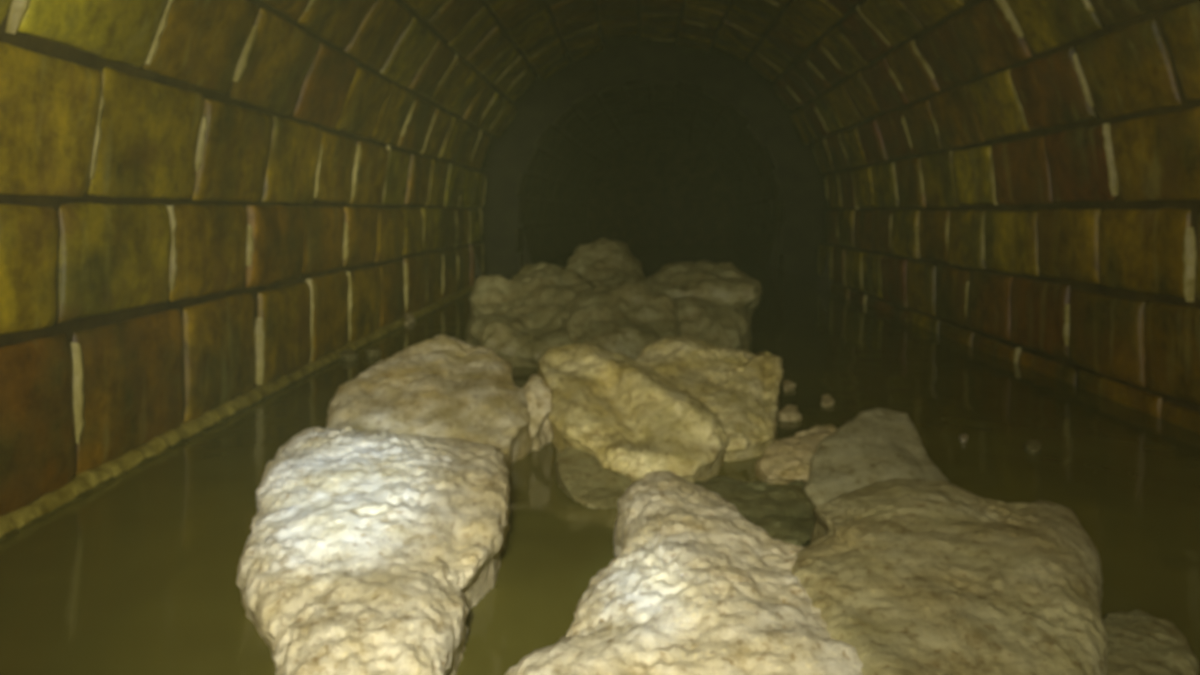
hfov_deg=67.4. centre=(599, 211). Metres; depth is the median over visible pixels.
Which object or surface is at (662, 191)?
wall
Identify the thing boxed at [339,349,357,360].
crumb
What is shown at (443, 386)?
lump
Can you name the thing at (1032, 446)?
crumb
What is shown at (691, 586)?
fat mass
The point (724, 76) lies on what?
wall
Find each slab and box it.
[537,342,727,483]
[635,336,783,460]
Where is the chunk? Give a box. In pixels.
[755,424,837,483]
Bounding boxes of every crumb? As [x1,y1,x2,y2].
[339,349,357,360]
[365,347,380,356]
[404,313,415,324]
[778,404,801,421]
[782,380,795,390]
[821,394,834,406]
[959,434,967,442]
[1024,440,1041,453]
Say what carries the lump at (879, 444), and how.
in the water
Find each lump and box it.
[236,426,510,674]
[326,335,552,477]
[554,447,631,508]
[694,476,815,546]
[804,408,948,505]
[1102,610,1199,674]
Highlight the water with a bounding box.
[0,245,1199,674]
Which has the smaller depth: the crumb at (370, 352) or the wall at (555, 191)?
the crumb at (370, 352)
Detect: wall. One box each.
[0,0,568,515]
[471,32,832,289]
[515,77,785,270]
[587,137,735,244]
[748,0,1199,433]
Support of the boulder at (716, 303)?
in the water
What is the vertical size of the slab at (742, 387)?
0.225 m
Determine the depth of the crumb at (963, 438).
1.25 m
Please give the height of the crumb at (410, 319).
0.049 m
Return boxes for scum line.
[0,286,472,541]
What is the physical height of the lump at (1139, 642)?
0.122 m
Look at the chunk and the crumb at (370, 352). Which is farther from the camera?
the crumb at (370, 352)
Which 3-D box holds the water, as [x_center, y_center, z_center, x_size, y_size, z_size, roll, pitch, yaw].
[0.293,0.320,4.053,1.581,0.003,9.382,0,0,3]
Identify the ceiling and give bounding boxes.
[545,0,789,60]
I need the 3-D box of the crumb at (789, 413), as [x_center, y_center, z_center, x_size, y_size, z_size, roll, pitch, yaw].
[0.292,0.320,1.396,0.039,0.034,0.060,0,0,0]
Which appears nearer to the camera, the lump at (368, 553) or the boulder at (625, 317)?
the lump at (368, 553)
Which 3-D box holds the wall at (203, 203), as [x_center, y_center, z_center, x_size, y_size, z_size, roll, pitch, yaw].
[-0.391,-0.036,1.414,0.433,1.244,5.037,0,0,1]
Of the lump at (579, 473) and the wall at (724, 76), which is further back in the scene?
the wall at (724, 76)
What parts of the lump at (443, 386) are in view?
fat knob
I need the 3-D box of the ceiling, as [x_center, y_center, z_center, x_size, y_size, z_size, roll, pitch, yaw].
[0.194,-0.683,1.385,0.824,0.126,5.027,0,0,0]
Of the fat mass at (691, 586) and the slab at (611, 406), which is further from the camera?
the slab at (611, 406)
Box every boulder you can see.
[465,262,593,366]
[560,279,680,359]
[565,238,646,284]
[646,260,761,350]
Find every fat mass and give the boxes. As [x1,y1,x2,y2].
[504,471,862,674]
[791,478,1108,674]
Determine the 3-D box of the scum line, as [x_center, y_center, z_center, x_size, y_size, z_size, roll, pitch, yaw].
[-0.556,0.335,1.990,0.074,0.071,3.382,0,0,1]
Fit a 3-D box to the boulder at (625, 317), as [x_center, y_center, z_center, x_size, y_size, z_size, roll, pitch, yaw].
[0.049,0.292,1.928,0.269,0.288,0.305,0,0,0]
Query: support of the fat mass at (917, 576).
in the water
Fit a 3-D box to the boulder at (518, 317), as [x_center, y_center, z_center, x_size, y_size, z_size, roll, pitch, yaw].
[-0.154,0.289,2.052,0.334,0.330,0.488,0,0,0]
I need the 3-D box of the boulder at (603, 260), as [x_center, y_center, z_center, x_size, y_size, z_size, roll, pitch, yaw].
[0.017,0.241,2.437,0.249,0.338,0.286,0,0,0]
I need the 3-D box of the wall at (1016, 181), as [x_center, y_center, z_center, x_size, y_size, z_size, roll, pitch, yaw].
[0.726,-0.036,1.396,0.392,1.193,5.054,0,0,1]
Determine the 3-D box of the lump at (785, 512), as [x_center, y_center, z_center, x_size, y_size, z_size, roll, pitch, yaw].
[0.174,0.349,0.955,0.144,0.102,0.255,0,0,0]

